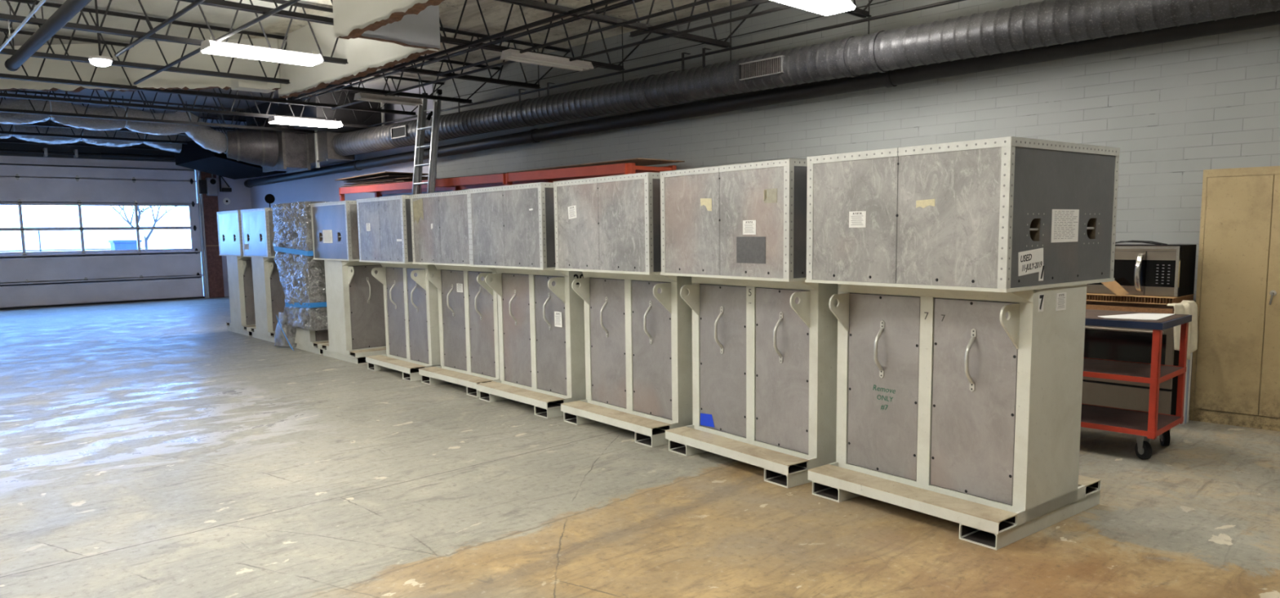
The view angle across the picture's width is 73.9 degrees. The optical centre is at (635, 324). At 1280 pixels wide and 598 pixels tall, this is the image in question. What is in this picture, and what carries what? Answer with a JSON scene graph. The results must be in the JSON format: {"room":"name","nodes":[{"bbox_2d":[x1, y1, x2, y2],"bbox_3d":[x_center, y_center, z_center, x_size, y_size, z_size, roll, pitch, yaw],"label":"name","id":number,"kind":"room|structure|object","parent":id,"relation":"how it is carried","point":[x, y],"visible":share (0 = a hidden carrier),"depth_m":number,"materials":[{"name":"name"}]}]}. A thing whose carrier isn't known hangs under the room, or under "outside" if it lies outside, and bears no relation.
{"room":"warehouse","nodes":[
{"label":"warehouse","id":0,"kind":"room"},
{"bbox_2d":[0,120,251,297],"bbox_3d":[-16.281,-2.349,18.133,18.700,4.370,0.250,-6,8,-41],"label":"wall","id":1,"kind":"structure","parent":0,"point":[239,197],"depth_m":21.34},
{"bbox_2d":[0,148,175,159],"bbox_3d":[-13.736,-4.013,19.891,6.700,0.180,0.220,-6,8,-41],"label":"shaft","id":2,"kind":"object","parent":1,"relation":"attached to","point":[45,153],"visible":0.83,"depth_m":20.50,"materials":[{"name":"black metal"}]},
{"bbox_2d":[0,155,204,310],"bbox_3d":[-13.749,-2.172,20.153,6.320,3.505,0.100,-6,8,-41],"label":"door","id":3,"kind":"structure","parent":1,"relation":"in","point":[39,279],"depth_m":20.71,"materials":[{"name":"metal"}]},
{"bbox_2d":[196,170,209,298],"bbox_3d":[-9.813,-2.339,20.502,0.094,3.648,4.751,-6,8,-41],"label":"door track","id":4,"kind":"object","parent":1,"relation":"attached to","point":[198,173],"visible":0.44,"depth_m":22.18,"materials":[{"name":"metal"}]},
{"bbox_2d":[198,173,218,195],"bbox_3d":[-11.096,-3.729,22.090,0.420,0.780,0.200,-6,8,-41],"label":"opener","id":5,"kind":"object","parent":1,"relation":"attached to","point":[209,187],"visible":0.93,"depth_m":22.05,"materials":[{"name":"black metal"}]},
{"bbox_2d":[200,171,224,297],"bbox_3d":[-11.147,-2.453,22.386,0.360,3.500,0.155,-6,8,-41],"label":"trim","id":6,"kind":"structure","parent":1,"relation":"attached to","point":[215,268],"depth_m":22.36,"materials":[{"name":"brown"}]},
{"bbox_2d":[218,175,231,191],"bbox_3d":[-10.869,-3.761,22.535,0.270,0.500,0.090,-6,8,-41],"label":"wall bracket","id":7,"kind":"object","parent":1,"relation":"attached to","point":[224,189],"visible":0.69,"depth_m":22.50,"materials":[{"name":"black metal"}]},
{"bbox_2d":[222,198,230,204],"bbox_3d":[-10.869,-3.267,22.621,0.180,0.180,0.043,-6,8,-41],"label":"bell","id":8,"kind":"object","parent":1,"relation":"attached to","point":[226,201],"visible":1,"depth_m":22.61,"materials":[{"name":"grey metal"}]},
{"bbox_2d":[0,38,280,92],"bbox_3d":[-10.621,-3.650,12.460,11.180,0.705,0.120,0,6,4],"label":"roof truss","id":9,"kind":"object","parent":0,"point":[144,52],"depth_m":12.16,"materials":[{"name":"black metal"}]},
{"bbox_2d":[231,78,275,93],"bbox_3d":[-5.413,-3.415,12.088,0.540,0.180,0.300,-7,9,-43],"label":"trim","id":10,"kind":"structure","parent":9,"relation":"attached to","point":[236,84],"depth_m":11.96,"materials":[{"name":"white paint"}]},
{"bbox_2d":[278,13,438,98],"bbox_3d":[-3.632,-3.485,10.661,0.120,0.839,4.200,-7,9,-43],"label":"ceiling","id":11,"kind":"structure","parent":0,"point":[363,56],"depth_m":10.85,"materials":[{"name":"white paint"}]},
{"bbox_2d":[0,0,747,131],"bbox_3d":[-5.963,-3.445,6.170,18.700,0.130,31.600,-6,8,-41],"label":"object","id":12,"kind":"structure","parent":0,"point":[495,13],"depth_m":11.26,"materials":[{"name":"metal"}]},
{"bbox_2d":[88,0,112,66],"bbox_3d":[-6.150,-3.367,9.737,0.240,0.800,0.240,-7,9,-43],"label":"dome lamp","id":13,"kind":"object","parent":12,"relation":"hanging from","point":[99,60],"visible":0.99,"depth_m":9.71,"materials":[{"name":"white metal"}]},
{"bbox_2d":[0,121,244,150],"bbox_3d":[-15.788,-4.035,16.601,16.500,0.630,0.095,-7,9,-43],"label":"joist","id":14,"kind":"object","parent":12,"relation":"attached to","point":[215,128],"visible":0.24,"depth_m":19.58,"materials":[{"name":"black metal"}]},
{"bbox_2d":[0,89,246,135],"bbox_3d":[-13.277,-3.780,13.950,16.500,0.630,0.094,-7,9,-43],"label":"joist","id":15,"kind":"object","parent":12,"relation":"attached to","point":[46,125],"visible":0.31,"depth_m":16.68,"materials":[{"name":"black metal"}]},
{"bbox_2d":[0,116,246,144],"bbox_3d":[-14.533,-3.907,15.276,16.500,0.630,0.094,-7,9,-43],"label":"joist","id":16,"kind":"object","parent":12,"relation":"attached to","point":[2,132],"visible":0.33,"depth_m":18.25,"materials":[{"name":"black metal"}]},
{"bbox_2d":[0,88,319,133],"bbox_3d":[-12.021,-3.652,12.625,16.500,0.630,0.095,-7,9,-43],"label":"joist","id":17,"kind":"object","parent":12,"relation":"attached to","point":[3,110],"visible":0.43,"depth_m":15.64,"materials":[{"name":"black metal"}]},
{"bbox_2d":[226,123,354,173],"bbox_3d":[-7.338,-3.739,17.808,2.034,0.990,2.110,-7,9,-43],"label":"duct plenum","id":18,"kind":"object","parent":17,"relation":"hanging from","point":[288,152],"visible":0.93,"depth_m":17.69,"materials":[{"name":"metal"}]},
{"bbox_2d":[0,91,227,154],"bbox_3d":[-10.422,-3.793,15.730,5.377,1.001,0.445,-7,9,-43],"label":"flexible duct","id":19,"kind":"object","parent":18,"relation":"attached to","point":[206,137],"visible":0.83,"depth_m":16.08,"materials":[{"name":"metal"}]},
{"bbox_2d":[0,88,395,125],"bbox_3d":[-10.766,-3.524,11.300,16.500,0.630,0.095,-7,9,-43],"label":"joist","id":20,"kind":"object","parent":12,"relation":"attached to","point":[6,95],"visible":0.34,"depth_m":14.24,"materials":[{"name":"black metal"}]},
{"bbox_2d":[267,115,342,128],"bbox_3d":[-5.946,-3.671,15.356,1.232,0.150,0.336,-7,9,-43],"label":"ceiling light","id":21,"kind":"object","parent":20,"relation":"hanging from","point":[273,120],"visible":1,"depth_m":15.26,"materials":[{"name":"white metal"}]},
{"bbox_2d":[0,27,444,115],"bbox_3d":[-9.510,-3.396,9.975,16.500,0.630,0.095,-7,9,-43],"label":"joist","id":22,"kind":"object","parent":12,"relation":"attached to","point":[27,77],"visible":0.51,"depth_m":12.39,"materials":[{"name":"black metal"}]},
{"bbox_2d":[174,112,286,179],"bbox_3d":[-9.239,-4.131,19.697,1.900,1.370,2.830,-7,9,-43],"label":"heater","id":23,"kind":"object","parent":12,"relation":"hanging from","point":[193,156],"visible":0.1,"depth_m":19.31,"materials":[{"name":"black metal"}]},
{"bbox_2d":[0,122,192,153],"bbox_3d":[-12.424,-4.149,18.080,6.114,0.750,0.445,-7,9,-43],"label":"flexible duct","id":24,"kind":"object","parent":23,"relation":"attached to","point":[175,148],"visible":0.56,"depth_m":18.47,"materials":[{"name":"metal"}]},
{"bbox_2d":[0,0,501,103],"bbox_3d":[-8.255,-3.269,8.650,16.500,0.630,0.095,-7,9,-43],"label":"joist","id":25,"kind":"object","parent":12,"relation":"attached to","point":[6,51],"visible":0.73,"depth_m":11.04,"materials":[{"name":"black metal"}]},
{"bbox_2d":[353,92,422,106],"bbox_3d":[-3.760,-3.447,12.961,1.012,0.133,0.250,-7,9,-43],"label":"ceiling light","id":26,"kind":"object","parent":25,"relation":"hanging from","point":[358,96],"visible":1,"depth_m":12.89,"materials":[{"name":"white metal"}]},
{"bbox_2d":[331,60,515,110],"bbox_3d":[-3.170,-3.399,12.205,0.039,0.036,5.510,-7,9,-43],"label":"bar","id":27,"kind":"object","parent":25,"relation":"attached to","point":[509,61],"visible":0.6,"depth_m":11.70,"materials":[{"name":"black metal"}]},
{"bbox_2d":[0,0,570,88],"bbox_3d":[-6.999,-3.141,7.325,16.500,0.630,0.094,-7,9,-43],"label":"joist","id":28,"kind":"object","parent":12,"relation":"attached to","point":[4,17],"visible":0.65,"depth_m":10.00,"materials":[{"name":"black metal"}]},
{"bbox_2d":[133,0,300,84],"bbox_3d":[-4.865,-3.081,9.532,0.040,0.040,5.700,-7,9,-43],"label":"bar","id":29,"kind":"object","parent":28,"relation":"attached to","point":[290,2],"visible":0.8,"depth_m":8.80,"materials":[{"name":"black metal"}]},
{"bbox_2d":[200,36,324,66],"bbox_3d":[-4.158,-3.054,9.514,1.232,0.150,0.336,-7,9,-43],"label":"ceiling light","id":30,"kind":"object","parent":29,"relation":"attached to","point":[207,46],"visible":1,"depth_m":9.42,"materials":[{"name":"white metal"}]},
{"bbox_2d":[245,90,384,132],"bbox_3d":[-6.711,-4.255,17.613,1.360,0.680,3.700,-7,9,-43],"label":"handler","id":31,"kind":"object","parent":12,"relation":"hanging from","point":[311,112],"visible":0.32,"depth_m":16.50,"materials":[{"name":"black metal"}]},
{"bbox_2d":[174,0,651,71],"bbox_3d":[-5.743,-3.013,6.000,16.500,0.630,0.094,-7,9,-43],"label":"joist","id":32,"kind":"object","parent":12,"relation":"attached to","point":[218,3],"visible":0.49,"depth_m":9.48,"materials":[{"name":"black metal"}]},
{"bbox_2d":[0,0,46,51],"bbox_3d":[-4.539,-2.696,6.633,0.026,0.182,7.000,-7,9,-43],"label":"conduit","id":33,"kind":"object","parent":32,"relation":"attached to","point":[40,4],"visible":1,"depth_m":7.75,"materials":[{"name":"metal"}]},
{"bbox_2d":[4,0,92,71],"bbox_3d":[-4.511,-3.032,6.972,0.140,0.728,8.060,-7,9,-43],"label":"pipe","id":34,"kind":"object","parent":32,"relation":"attached to","point":[69,9],"visible":0.94,"depth_m":8.24,"materials":[{"name":"black metal"}]},
{"bbox_2d":[114,0,205,57],"bbox_3d":[-4.843,-2.979,8.596,0.040,0.040,3.300,-7,9,-43],"label":"bar","id":35,"kind":"object","parent":32,"relation":"attached to","point":[190,6],"visible":1,"depth_m":8.43,"materials":[{"name":"black metal"}]},
{"bbox_2d":[293,0,621,99],"bbox_3d":[-2.285,-3.176,9.965,0.040,0.040,8.600,-7,9,-43],"label":"bar","id":36,"kind":"object","parent":32,"relation":"attached to","point":[596,5],"visible":0.89,"depth_m":9.37,"materials":[{"name":"black metal"}]},
{"bbox_2d":[302,0,635,100],"bbox_3d":[-2.197,-3.176,10.048,0.028,0.022,8.600,-7,9,-43],"label":"bar","id":37,"kind":"object","parent":32,"relation":"attached to","point":[628,1],"visible":1,"depth_m":9.45,"materials":[{"name":"black metal"}]},
{"bbox_2d":[333,0,644,92],"bbox_3d":[-1.865,-3.973,11.943,0.035,0.032,11.000,-7,9,-43],"label":"bar","id":38,"kind":"object","parent":32,"relation":"attached to","point":[636,1],"visible":0.8,"depth_m":11.73,"materials":[{"name":"black metal"}]},
{"bbox_2d":[500,48,593,71],"bbox_3d":[-1.058,-3.203,10.296,1.232,0.113,0.250,-7,9,-43],"label":"ceiling light","id":39,"kind":"object","parent":32,"relation":"hanging from","point":[510,55],"visible":1,"depth_m":10.22,"materials":[{"name":"white metal"}]},
{"bbox_2d":[368,0,966,127],"bbox_3d":[1.706,-3.140,9.261,0.037,0.034,20.100,-7,9,-43],"label":"bar","id":40,"kind":"object","parent":32,"relation":"attached to","point":[949,2],"visible":1,"depth_m":9.92,"materials":[{"name":"black metal"}]},
{"bbox_2d":[568,4,794,61],"bbox_3d":[0.964,-3.058,8.566,0.041,0.036,5.500,-7,9,-43],"label":"bar","id":41,"kind":"object","parent":32,"relation":"attached to","point":[786,6],"visible":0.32,"depth_m":8.99,"materials":[{"name":"black metal"}]},
{"bbox_2d":[494,0,758,48],"bbox_3d":[-4.488,-2.885,4.674,16.500,0.630,0.095,-7,9,-43],"label":"joist","id":42,"kind":"object","parent":12,"relation":"attached to","point":[544,6],"visible":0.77,"depth_m":8.86,"materials":[{"name":"black metal"}]},
{"bbox_2d":[436,0,715,76],"bbox_3d":[-0.570,-3.096,9.112,0.041,0.036,6.000,-7,9,-43],"label":"bar","id":43,"kind":"object","parent":42,"relation":"attached to","point":[702,2],"visible":1,"depth_m":8.96,"materials":[{"name":"black metal"}]},
{"bbox_2d":[628,0,773,37],"bbox_3d":[0.652,-3.053,8.430,0.050,0.048,2.070,-7,9,-43],"label":"bar","id":44,"kind":"object","parent":42,"relation":"attached to","point":[753,2],"visible":1,"depth_m":8.43,"materials":[{"name":"black metal"}]},
{"bbox_2d":[332,0,1279,155],"bbox_3d":[1.290,-3.227,9.733,0.491,1.270,21.366,-7,9,-43],"label":"duct","id":45,"kind":"object","parent":12,"relation":"hanging from","point":[1046,23],"visible":0.93,"depth_m":8.66,"materials":[{"name":"metal"}]},
{"bbox_2d":[391,124,408,139],"bbox_3d":[-4.255,-3.461,15.348,0.062,0.200,0.540,-7,9,-43],"label":"grille","id":46,"kind":"object","parent":45,"relation":"attached to","point":[397,131],"depth_m":15.33,"materials":[{"name":"silver metal"}]},
{"bbox_2d":[738,55,784,80],"bbox_3d":[1.393,-2.833,9.423,0.062,0.180,0.600,-7,9,-43],"label":"grille","id":47,"kind":"object","parent":45,"relation":"attached to","point":[772,67],"depth_m":9.41,"materials":[{"name":"metal"}]},
{"bbox_2d":[770,0,856,16],"bbox_3d":[1.482,-2.971,7.685,1.312,0.105,0.336,-7,9,-43],"label":"ceiling light","id":48,"kind":"object","parent":12,"relation":"attached to","point":[824,7],"visible":1,"depth_m":7.88,"materials":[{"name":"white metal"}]},
{"bbox_2d":[844,0,873,17],"bbox_3d":[-3.232,-2.758,3.349,16.500,0.630,0.095,-7,9,-43],"label":"joist","id":49,"kind":"object","parent":12,"relation":"attached to","point":[858,12],"visible":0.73,"depth_m":8.48,"materials":[{"name":"black metal"}]},
{"bbox_2d":[332,0,444,39],"bbox_3d":[2.419,-2.702,2.812,0.120,0.853,15.720,-7,9,-43],"label":"wall","id":50,"kind":"structure","parent":0,"point":[351,18],"depth_m":7.99,"materials":[{"name":"white paint"}]},
{"bbox_2d":[359,4,440,49],"bbox_3d":[-2.534,-3.319,8.818,1.060,0.798,0.100,-7,9,-43],"label":"wall","id":51,"kind":"structure","parent":0,"point":[421,30],"depth_m":8.97,"materials":[{"name":"white paint"}]},
{"bbox_2d":[0,296,1279,597],"bbox_3d":[-5.899,1.062,6.666,18.700,0.200,31.600,-6,8,-41],"label":"floor","id":52,"kind":"structure","parent":0,"point":[148,449],"depth_m":5.08,"materials":[{"name":"concrete"}]},
{"bbox_2d":[216,210,255,336],"bbox_3d":[-6.191,-0.898,14.406,1.249,2.014,1.150,-6,8,-41],"label":"tall cabinet","id":53,"kind":"object","parent":52,"relation":"on","point":[240,278],"visible":0.41,"depth_m":13.92,"materials":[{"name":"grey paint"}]},
{"bbox_2d":[240,208,284,342],"bbox_3d":[-5.346,-0.805,13.449,1.249,2.014,1.150,-6,8,-41],"label":"tall cabinet","id":54,"kind":"object","parent":52,"relation":"on","point":[257,225],"visible":0.37,"depth_m":12.96,"materials":[{"name":"grey metal"}]},
{"bbox_2d":[264,194,275,208],"bbox_3d":[-8.425,-1.729,19.747,0.320,2.560,0.320,-6,8,-41],"label":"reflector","id":55,"kind":"object","parent":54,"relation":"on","point":[269,198],"visible":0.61,"depth_m":19.60,"materials":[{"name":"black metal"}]},
{"bbox_2d":[292,328,328,354],"bbox_3d":[-4.217,-0.681,12.171,1.249,2.014,1.150,-6,8,-41],"label":"tall cabinet","id":56,"kind":"object","parent":52,"relation":"on","point":[311,341],"visible":0.17,"depth_m":11.74,"materials":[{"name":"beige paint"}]},
{"bbox_2d":[271,201,329,351],"bbox_3d":[-4.288,-0.705,12.171,1.506,2.026,1.377,-6,8,-41],"label":"plastic wrap","id":57,"kind":"object","parent":56,"relation":"attached to","point":[302,277],"visible":0.45,"depth_m":11.55,"materials":[{"name":"clear plastic"}]},
{"bbox_2d":[310,200,386,364],"bbox_3d":[-3.412,-0.592,11.259,1.249,2.014,1.150,-6,8,-41],"label":"tall cabinet","id":58,"kind":"object","parent":52,"relation":"on","point":[355,305],"visible":0.51,"depth_m":10.81,"materials":[{"name":"grey metal"}]},
{"bbox_2d":[356,195,440,381],"bbox_3d":[-2.431,-0.467,9.996,1.150,2.014,1.249,-6,8,-39],"label":"tall cabinet","id":59,"kind":"object","parent":52,"relation":"on","point":[411,301],"visible":0.61,"depth_m":9.62,"materials":[{"name":"grey metal"}]},
{"bbox_2d":[411,88,442,194],"bbox_3d":[-3.586,-1.894,14.214,0.675,3.960,0.590,-7,9,-43],"label":"ladder","id":60,"kind":"object","parent":52,"relation":"on","point":[422,109],"visible":0.52,"depth_m":14.20,"materials":[{"name":"metal"}]},
{"bbox_2d":[409,189,500,397],"bbox_3d":[-1.544,-0.375,9.044,1.150,2.014,1.249,-6,8,-40],"label":"tall cabinet","id":61,"kind":"object","parent":52,"relation":"on","point":[468,307],"visible":0.53,"depth_m":8.76,"materials":[{"name":"grey metal"}]},
{"bbox_2d":[338,163,676,200],"bbox_3d":[-2.667,-1.196,14.289,0.905,2.531,8.530,-7,9,-43],"label":"rack","id":62,"kind":"object","parent":52,"relation":"on","point":[584,172],"visible":0.31,"depth_m":12.96,"materials":[{"name":"red metal"}]},
{"bbox_2d":[340,181,412,186],"bbox_3d":[-4.690,-2.669,16.262,0.810,0.035,2.550,-7,9,-43],"label":"plywood sheet","id":63,"kind":"object","parent":62,"relation":"on","point":[395,181],"visible":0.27,"depth_m":15.87,"materials":[{"name":"brown wood"}]},
{"bbox_2d":[343,180,413,185],"bbox_3d":[-4.750,-2.702,16.307,0.872,0.037,2.100,-7,9,-43],"label":"plywood sheet","id":64,"kind":"object","parent":63,"relation":"on","point":[376,182],"visible":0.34,"depth_m":15.83,"materials":[{"name":"brown wood"}]},
{"bbox_2d":[346,177,427,183],"bbox_3d":[-4.560,-2.717,16.139,0.828,0.046,2.400,-7,9,-43],"label":"plywood sheet","id":65,"kind":"object","parent":64,"relation":"on","point":[399,179],"visible":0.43,"depth_m":15.63,"materials":[{"name":"brown wood"}]},
{"bbox_2d":[343,175,427,182],"bbox_3d":[-4.792,-2.775,16.328,0.910,0.024,2.000,-7,9,-43],"label":"plywood sheet","id":66,"kind":"object","parent":65,"relation":"on","point":[385,177],"visible":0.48,"depth_m":15.84,"materials":[{"name":"brown wood"}]},
{"bbox_2d":[334,171,428,181],"bbox_3d":[-4.907,-2.837,16.421,0.980,0.067,2.000,-7,9,-43],"label":"plywood sheet","id":67,"kind":"object","parent":66,"relation":"on","point":[385,173],"visible":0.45,"depth_m":16.00,"materials":[{"name":"brown wood"}]},
{"bbox_2d":[422,173,506,180],"bbox_3d":[-2.552,-2.414,14.032,0.820,0.036,2.650,-7,9,-43],"label":"plywood sheet","id":68,"kind":"object","parent":62,"relation":"on","point":[498,173],"visible":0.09,"depth_m":13.52,"materials":[{"name":"brown wood"}]},
{"bbox_2d":[506,158,684,173],"bbox_3d":[-0.642,-2.211,11.995,0.850,0.021,2.850,-7,9,-43],"label":"plywood sheet","id":69,"kind":"object","parent":62,"relation":"on","point":[638,162],"visible":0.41,"depth_m":11.32,"materials":[{"name":"brown wood"}]},
{"bbox_2d":[467,182,586,418],"bbox_3d":[-0.737,-0.278,8.052,1.150,2.014,1.249,-6,8,-39],"label":"tall cabinet","id":70,"kind":"object","parent":52,"relation":"on","point":[541,317],"visible":0.68,"depth_m":7.66,"materials":[{"name":"grey metal"}]},
{"bbox_2d":[553,172,693,447],"bbox_3d":[0.164,-0.178,7.023,1.150,2.014,1.249,-6,8,-38],"label":"tall cabinet","id":71,"kind":"object","parent":52,"relation":"on","point":[638,324],"visible":0.74,"depth_m":6.65,"materials":[{"name":"grey metal"}]},
{"bbox_2d":[659,158,838,488],"bbox_3d":[1.013,-0.075,5.981,1.150,2.014,1.249,-5,8,-36],"label":"tall cabinet","id":72,"kind":"object","parent":52,"relation":"on","point":[765,337],"visible":0.73,"depth_m":5.60,"materials":[{"name":"grey metal"}]},
{"bbox_2d":[804,136,1119,550],"bbox_3d":[1.842,0.029,4.928,1.150,2.014,1.249,-6,8,-37],"label":"tall cabinet","id":73,"kind":"object","parent":52,"relation":"on","point":[962,270],"visible":1,"depth_m":4.52,"materials":[{"name":"metal"}]},
{"bbox_2d":[1080,309,1191,459],"bbox_3d":[3.274,0.392,6.288,0.690,0.953,1.225,-7,9,-43],"label":"cart","id":74,"kind":"object","parent":52,"relation":"on","point":[1145,425],"visible":0.54,"depth_m":5.92,"materials":[{"name":"red paint"}]},
{"bbox_2d":[1080,403,1183,437],"bbox_3d":[3.276,0.666,6.320,0.666,0.036,1.206,-7,9,-43],"label":"shelf","id":75,"kind":"object","parent":74,"relation":"attached to","point":[1133,422],"depth_m":6.03,"materials":[{"name":"metal"}]},
{"bbox_2d":[1083,357,1186,384],"bbox_3d":[3.271,0.308,6.281,0.666,0.036,1.206,-7,9,-43],"label":"shelf","id":76,"kind":"object","parent":74,"relation":"attached to","point":[1140,372],"depth_m":5.97,"materials":[{"name":"metal"}]},
{"bbox_2d":[1097,313,1173,319],"bbox_3d":[3.519,-0.060,5.989,0.560,0.003,0.370,-7,9,-43],"label":"paper sheet","id":77,"kind":"object","parent":74,"relation":"on","point":[1136,316],"visible":1,"depth_m":5.93,"materials":[{"name":"white paper"}]},
{"bbox_2d":[1084,309,1191,330],"bbox_3d":[3.268,-0.058,6.239,0.690,0.048,1.225,-7,9,-43],"label":"shelf","id":78,"kind":"object","parent":74,"relation":"attached to","point":[1092,318],"depth_m":5.80,"materials":[{"name":"metal"}]},
{"bbox_2d":[1081,324,1192,415],"bbox_3d":[4.165,0.327,7.149,0.672,0.870,0.760,-6,8,-41],"label":"cabinet","id":79,"kind":"object","parent":52,"relation":"on","point":[1107,343],"visible":0.28,"depth_m":6.92,"materials":[{"name":"black metal"}]},
{"bbox_2d":[1166,300,1198,359],"bbox_3d":[4.184,0.049,6.512,0.470,0.440,0.128,-6,8,-41],"label":"draped cloth","id":80,"kind":"object","parent":79,"relation":"hanging from","point":[1185,307],"visible":0.7,"depth_m":6.50,"materials":[{"name":"white fabric"}]},
{"bbox_3d":[4.101,-0.117,7.083,0.520,0.028,0.770,-6,8,-41],"label":"plank","id":81,"kind":"object","parent":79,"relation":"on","visible":0},
{"bbox_2d":[1085,304,1173,314],"bbox_3d":[4.100,-0.148,7.065,0.540,0.037,0.790,-6,8,-41],"label":"plank","id":82,"kind":"object","parent":81,"relation":"on","point":[1087,306],"visible":0.21,"depth_m":6.82,"materials":[{"name":"wood"}]},
{"bbox_2d":[1085,300,1195,309],"bbox_3d":[4.121,-0.183,7.067,0.500,0.033,0.810,-6,8,-41],"label":"plank","id":83,"kind":"object","parent":82,"relation":"on","point":[1093,303],"visible":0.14,"depth_m":6.86,"materials":[{"name":"brown wood"}]},
{"bbox_2d":[1086,293,1195,305],"bbox_3d":[4.095,-0.226,7.046,0.500,0.057,0.780,-6,8,-41],"label":"cardboard","id":84,"kind":"object","parent":83,"relation":"on","point":[1090,296],"visible":0.68,"depth_m":6.82,"materials":[{"name":"brown cardboard"}]},
{"bbox_2d":[1101,280,1128,295],"bbox_3d":[3.861,-0.300,6.862,0.004,0.135,0.215,-6,8,-41],"label":"flap","id":85,"kind":"object","parent":84,"relation":"on","point":[1113,286],"visible":0.82,"depth_m":6.86,"materials":[{"name":"brown cardboard"}]},
{"bbox_2d":[1086,244,1196,297],"bbox_3d":[4.086,-0.451,7.003,0.472,0.400,0.760,-6,8,-41],"label":"microwave oven","id":86,"kind":"object","parent":84,"relation":"on","point":[1152,270],"visible":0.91,"depth_m":6.77,"materials":[{"name":"black metal"}]},
{"bbox_2d":[1115,240,1167,245],"bbox_3d":[4.049,-0.665,6.927,0.079,0.039,0.513,-5,7,-32],"label":"power cord","id":87,"kind":"object","parent":86,"relation":"on","point":[1121,242],"visible":0.69,"depth_m":6.85,"materials":[{"name":"black rubber"}]},
{"bbox_2d":[1178,359,1187,424],"bbox_3d":[4.358,0.371,6.760,0.022,0.860,0.032,-6,8,-41],"label":"trim strip","id":88,"kind":"object","parent":52,"relation":"on","point":[1186,359],"visible":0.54,"depth_m":6.76,"materials":[{"name":"grey metal"}]},
{"bbox_2d":[1184,360,1190,423],"bbox_3d":[4.396,0.367,6.793,0.022,0.860,0.032,-6,8,-41],"label":"trim strip","id":89,"kind":"object","parent":52,"relation":"on","point":[1188,361],"visible":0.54,"depth_m":6.80,"materials":[{"name":"plastic"}]},
{"bbox_2d":[1186,352,1192,422],"bbox_3d":[4.433,0.363,6.826,0.022,0.860,0.032,-6,8,-41],"label":"trim strip","id":90,"kind":"object","parent":52,"relation":"on","point":[1191,354],"visible":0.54,"depth_m":6.83,"materials":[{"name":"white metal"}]},
{"bbox_2d":[1189,165,1279,431],"bbox_3d":[4.948,-0.204,6.639,0.914,2.014,0.432,5,9,45],"label":"cupboard","id":91,"kind":"object","parent":52,"relation":"on","point":[1235,380],"visible":1,"depth_m":6.63,"materials":[{"name":"paint"}]},
{"bbox_2d":[249,0,1279,301],"bbox_3d":[0.208,-1.915,12.034,0.213,4.370,33.000,-7,9,-43],"label":"wall","id":92,"kind":"structure","parent":0,"point":[1175,111],"depth_m":8.68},
{"bbox_2d":[453,0,892,97],"bbox_3d":[0.935,-3.614,10.833,0.012,0.062,12.500,-7,9,-43],"label":"wire","id":93,"kind":"object","parent":92,"relation":"attached to","point":[887,0],"visible":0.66,"depth_m":11.06,"materials":[{"name":"black metal"}]},
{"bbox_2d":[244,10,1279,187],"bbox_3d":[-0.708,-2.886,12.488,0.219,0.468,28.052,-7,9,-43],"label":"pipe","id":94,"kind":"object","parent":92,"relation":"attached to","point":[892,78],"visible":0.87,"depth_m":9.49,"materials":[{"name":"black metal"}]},
{"label":"outside","id":95,"kind":"structure","parent":0,"visible":0},
{"bbox_3d":[-34.060,-2.843,46.307,70.000,0.200,65.380,-6,8,-41],"label":"ground","id":96,"kind":"structure","parent":95,"visible":0},
{"bbox_2d":[0,230,145,253],"bbox_3d":[-23.731,-2.755,33.870,7.000,2.050,2.425,-6,8,-41],"label":"box trailer","id":97,"kind":"object","parent":96,"relation":"on","point":[64,240],"visible":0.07,"depth_m":33.37,"materials":[{"name":"white metal"}]},
{"bbox_2d":[108,240,142,249],"bbox_3d":[-17.196,-2.050,28.759,0.840,1.580,0.800,-6,8,-41],"label":"wheelie bin","id":98,"kind":"object","parent":96,"relation":"on","point":[115,244],"visible":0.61,"depth_m":28.39,"materials":[{"name":"blue plastic"}]},
{"bbox_2d":[110,205,176,249],"bbox_3d":[-26.102,-5.275,45.526,3.356,4.587,3.937,1,7,16],"label":"bare tree","id":99,"kind":"object","parent":96,"relation":"on","point":[140,211],"visible":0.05,"depth_m":45.54,"materials":[{"name":"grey plant"}]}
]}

